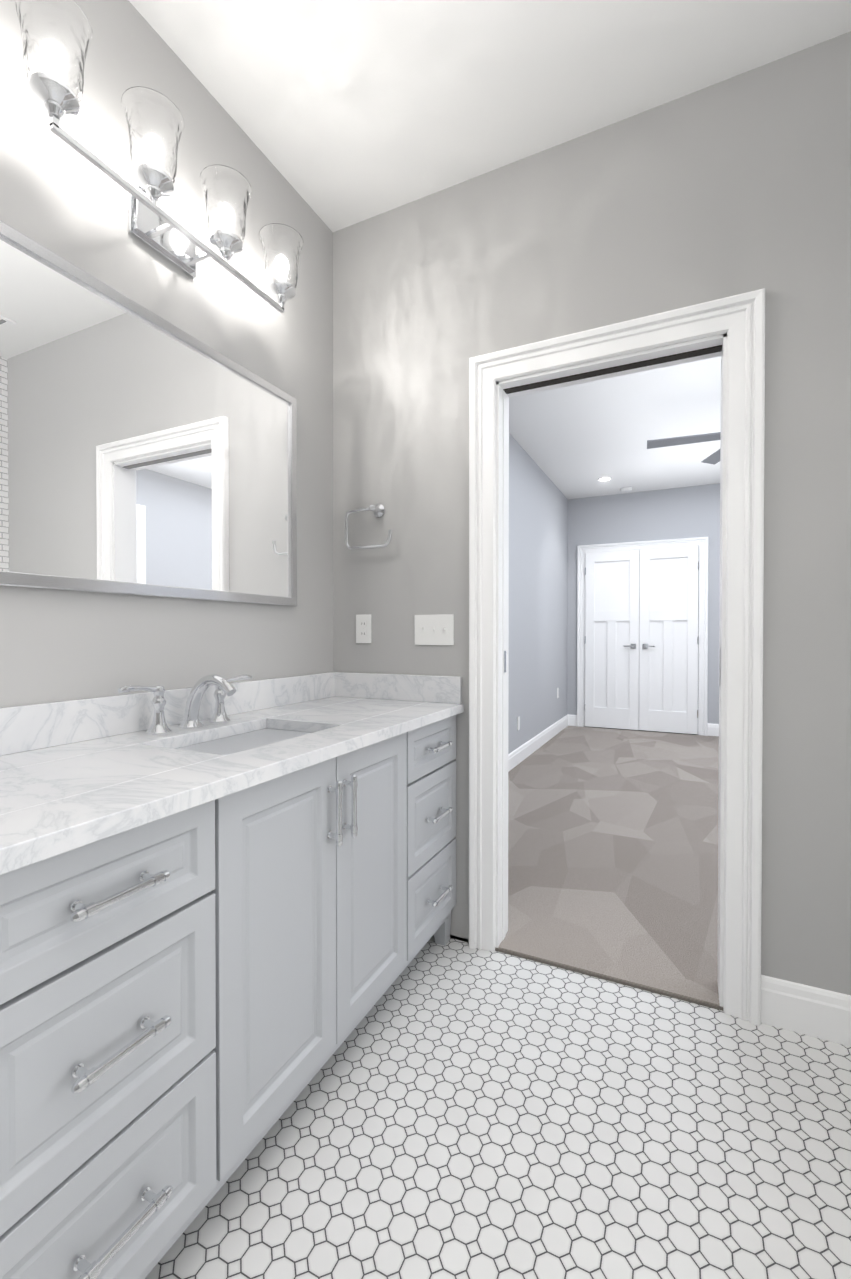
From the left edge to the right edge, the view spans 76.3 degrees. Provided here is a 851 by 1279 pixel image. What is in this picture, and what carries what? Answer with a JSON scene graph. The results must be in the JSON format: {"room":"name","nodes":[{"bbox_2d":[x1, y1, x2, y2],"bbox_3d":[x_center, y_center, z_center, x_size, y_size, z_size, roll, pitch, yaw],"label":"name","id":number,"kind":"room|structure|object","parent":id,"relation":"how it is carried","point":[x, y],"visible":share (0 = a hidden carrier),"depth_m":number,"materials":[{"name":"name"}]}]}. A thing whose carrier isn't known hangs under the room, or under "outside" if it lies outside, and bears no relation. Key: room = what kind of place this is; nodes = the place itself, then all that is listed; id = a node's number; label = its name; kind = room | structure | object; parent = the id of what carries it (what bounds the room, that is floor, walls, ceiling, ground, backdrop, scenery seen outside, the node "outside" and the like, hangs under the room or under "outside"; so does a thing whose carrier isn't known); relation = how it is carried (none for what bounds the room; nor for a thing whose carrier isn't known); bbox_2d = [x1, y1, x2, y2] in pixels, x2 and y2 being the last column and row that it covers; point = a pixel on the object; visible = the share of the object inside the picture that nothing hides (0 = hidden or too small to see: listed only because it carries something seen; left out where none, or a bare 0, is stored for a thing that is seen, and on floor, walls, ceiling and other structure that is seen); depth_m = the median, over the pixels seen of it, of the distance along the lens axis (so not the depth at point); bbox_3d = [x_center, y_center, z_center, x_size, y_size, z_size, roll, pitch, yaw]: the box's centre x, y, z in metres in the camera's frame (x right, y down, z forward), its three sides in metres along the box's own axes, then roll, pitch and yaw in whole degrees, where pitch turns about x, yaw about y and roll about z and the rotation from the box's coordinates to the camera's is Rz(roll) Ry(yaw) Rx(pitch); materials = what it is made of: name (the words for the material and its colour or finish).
{"room":"bathroom","nodes":[
{"label":"bathroom","id":0,"kind":"room"},
{"bbox_2d":[0,0,567,753],"bbox_3d":[-0.062,-0.289,3.057,0.120,2.800,8.370,0,1,26],"label":"wall","id":1,"kind":"structure","parent":0,"point":[60,198],"depth_m":1.62,"materials":[{"name":"grey paint"}]},
{"bbox_2d":[0,220,296,605],"bbox_3d":[-0.715,-0.501,1.529,0.023,0.765,1.063,0,1,26],"label":"framed mirror","id":2,"kind":"object","parent":1,"relation":"attached to","point":[144,451],"visible":0.97,"depth_m":1.41,"materials":[{"name":"silver metal"}]},
{"bbox_2d":[12,0,302,312],"bbox_3d":[-0.648,-1.189,1.471,0.187,0.243,0.853,0,1,26],"label":"sconce","id":3,"kind":"object","parent":1,"relation":"attached to","point":[57,38],"visible":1,"depth_m":1.33,"materials":[{"name":"glass"}]},
{"bbox_2d":[0,672,335,755],"bbox_3d":[-0.710,0.191,1.548,0.020,0.100,1.558,0,1,26],"label":"backsplash","id":4,"kind":"structure","parent":1,"relation":"attached to","point":[42,725],"depth_m":1.32,"materials":[{"name":"white stone"}]},
{"bbox_2d":[517,716,519,730],"bbox_3d":[0.814,0.734,4.738,0.007,0.115,0.070,0,1,26],"label":"outlet","id":5,"kind":"object","parent":1,"relation":"attached to","point":[518,723],"visible":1,"depth_m":4.73,"materials":[{"name":"white plastic"}]},
{"bbox_2d":[508,714,568,771],"bbox_3d":[0.719,1.016,4.538,0.015,0.135,4.810,0,1,26],"label":"baseboard","id":6,"kind":"structure","parent":1,"relation":"attached to","point":[518,755],"depth_m":5.24,"materials":[{"name":"white wood"}]},
{"bbox_2d":[129,0,850,498],"bbox_3d":[1.614,-1.731,2.236,3.840,0.100,8.370,0,1,26],"label":"ceiling","id":7,"kind":"structure","parent":0,"point":[345,112],"depth_m":1.65,"materials":[{"name":"white paint"}]},
{"bbox_2d":[597,477,611,480],"bbox_3d":[1.916,-1.713,5.792,0.156,0.006,0.156,0,1,26],"label":"recessed light","id":8,"kind":"object","parent":7,"relation":"in","point":[604,479],"visible":0.94,"depth_m":5.79,"materials":[{"name":"white plastic"}]},
{"bbox_2d":[620,487,631,491],"bbox_3d":[2.286,-1.702,6.169,0.128,0.035,0.128,0,1,26],"label":"smoke detector","id":9,"kind":"object","parent":7,"relation":"attached to","point":[626,489],"visible":1,"depth_m":6.13,"materials":[{"name":"white plastic"}]},
{"bbox_2d":[647,432,720,464],"bbox_3d":[2.170,-1.504,3.663,1.249,0.380,1.284,0,1,26],"label":"ceiling fan","id":10,"kind":"object","parent":7,"relation":"hanging from","point":[714,458],"visible":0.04,"depth_m":3.83,"materials":[{"name":"silver metal"}]},
{"bbox_2d":[145,935,850,1278],"bbox_3d":[0.005,1.169,0.305,2.400,0.060,3.200,0,1,26],"label":"floor","id":11,"kind":"structure","parent":0,"point":[458,1109],"depth_m":1.20,"materials":[{"name":"tile"}]},
{"bbox_2d":[0,708,463,1278],"bbox_3d":[-0.451,0.701,1.434,0.589,0.853,1.544,0,1,26],"label":"bathroom vanity","id":12,"kind":"object","parent":11,"relation":"on","point":[226,906],"depth_m":0.94,"materials":[{"name":"grey paint"}]},
{"bbox_2d":[0,696,463,863],"bbox_3d":[-0.456,0.259,1.426,0.583,0.032,1.558,0,1,26],"label":"countertop","id":13,"kind":"structure","parent":12,"relation":"on","point":[61,793],"depth_m":1.05,"materials":[{"name":"white stone"}]},
{"bbox_2d":[112,674,255,735],"bbox_3d":[-0.589,0.168,1.468,0.192,0.149,0.436,0,1,26],"label":"faucet","id":14,"kind":"object","parent":13,"relation":"on","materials":[{"name":"silver metal"}]},
{"bbox_2d":[160,724,319,755],"bbox_3d":[-0.454,0.347,1.405,0.352,0.169,0.502,0,1,26],"label":"sink","id":15,"kind":"object","parent":13,"relation":"in","point":[225,743],"depth_m":1.48,"materials":[{"name":"white ceramic"}]},
{"bbox_2d":[495,947,722,1010],"bbox_3d":[0.579,1.119,1.803,0.735,0.009,0.010,0,1,26],"label":"threshold strip","id":16,"kind":"object","parent":11,"relation":"on","point":[702,1003],"visible":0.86,"depth_m":1.78,"materials":[{"name":"grey"}]},
{"bbox_2d":[451,726,719,1005],"bbox_3d":[2.308,1.128,3.707,3.600,0.072,4.930,0,1,26],"label":"floor carpet","id":17,"kind":"object","parent":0,"point":[612,853],"visible":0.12,"depth_m":2.74,"materials":[{"name":"beige carpet"}]},
{"bbox_2d":[333,31,850,994],"bbox_3d":[1.265,-0.273,1.526,3.600,2.800,0.120,0,1,26],"label":"wall","id":18,"kind":"structure","parent":0,"point":[733,185],"depth_m":1.69,"materials":[{"name":"grey paint"}]},
{"bbox_2d":[356,614,370,642],"bbox_3d":[-0.250,-0.043,2.185,0.070,0.115,0.007,0,1,26],"label":"outlet","id":19,"kind":"object","parent":18,"relation":"attached to","point":[363,628],"visible":1,"depth_m":2.18,"materials":[{"name":"white plastic"}]},
{"bbox_2d":[345,504,391,549],"bbox_3d":[-0.217,-0.446,2.135,0.216,0.183,0.061,0,1,26],"label":"towel ring","id":20,"kind":"object","parent":18,"relation":"attached to","point":[377,510],"visible":1,"depth_m":2.13,"materials":[{"name":"silver metal"}]},
{"bbox_2d":[336,672,461,703],"bbox_3d":[-0.118,0.186,2.116,0.553,0.100,0.020,0,1,26],"label":"backsplash","id":21,"kind":"structure","parent":18,"relation":"attached to","point":[442,689],"depth_m":2.09,"materials":[{"name":"white stone"}]},
{"bbox_2d":[415,614,453,644],"bbox_3d":[0.030,-0.037,2.046,0.162,0.115,0.015,0,1,26],"label":"switch plate","id":22,"kind":"object","parent":18,"relation":"attached to","point":[437,629],"visible":1,"depth_m":2.04,"materials":[{"name":"white plastic"}]},
{"bbox_2d":[469,288,764,1025],"bbox_3d":[0.598,0.054,1.832,0.913,2.139,0.154,0,1,26],"label":"door frame","id":23,"kind":"structure","parent":18,"relation":"attached to","point":[739,319],"depth_m":1.68,"materials":[{"name":"white wood"}]},
{"bbox_2d":[761,975,850,1046],"bbox_3d":[1.369,1.060,1.415,0.846,0.135,0.015,0,1,26],"label":"baseboard","id":24,"kind":"structure","parent":18,"relation":"attached to","point":[820,1013],"depth_m":1.53,"materials":[{"name":"white wood"}]},
{"bbox_2d":[567,483,719,734],"bbox_3d":[3.457,-0.319,5.942,3.720,2.800,0.120,0,1,26],"label":"wall","id":25,"kind":"structure","parent":0,"point":[682,512],"depth_m":6.27,"materials":[{"name":"grey paint"}]},
{"bbox_2d":[584,546,698,733],"bbox_3d":[2.482,0.006,6.293,1.234,2.099,0.088,0,1,26],"label":"closet door","id":26,"kind":"structure","parent":25,"relation":"in","point":[643,675],"depth_m":6.28,"materials":[{"name":"white wood"}]},
{"bbox_2d":[577,537,708,735],"bbox_3d":[2.496,-0.039,6.322,1.420,2.208,0.033,0,1,26],"label":"trim","id":27,"kind":"structure","parent":25,"relation":"attached to","point":[702,543],"depth_m":6.17,"materials":[{"name":"white wood"}]},
{"bbox_2d":[707,723,718,735],"bbox_3d":[4.050,1.005,5.596,2.040,0.135,0.015,0,1,26],"label":"baseboard","id":28,"kind":"structure","parent":25,"relation":"attached to","point":[713,729],"depth_m":6.00,"materials":[{"name":"white wood"}]}
]}

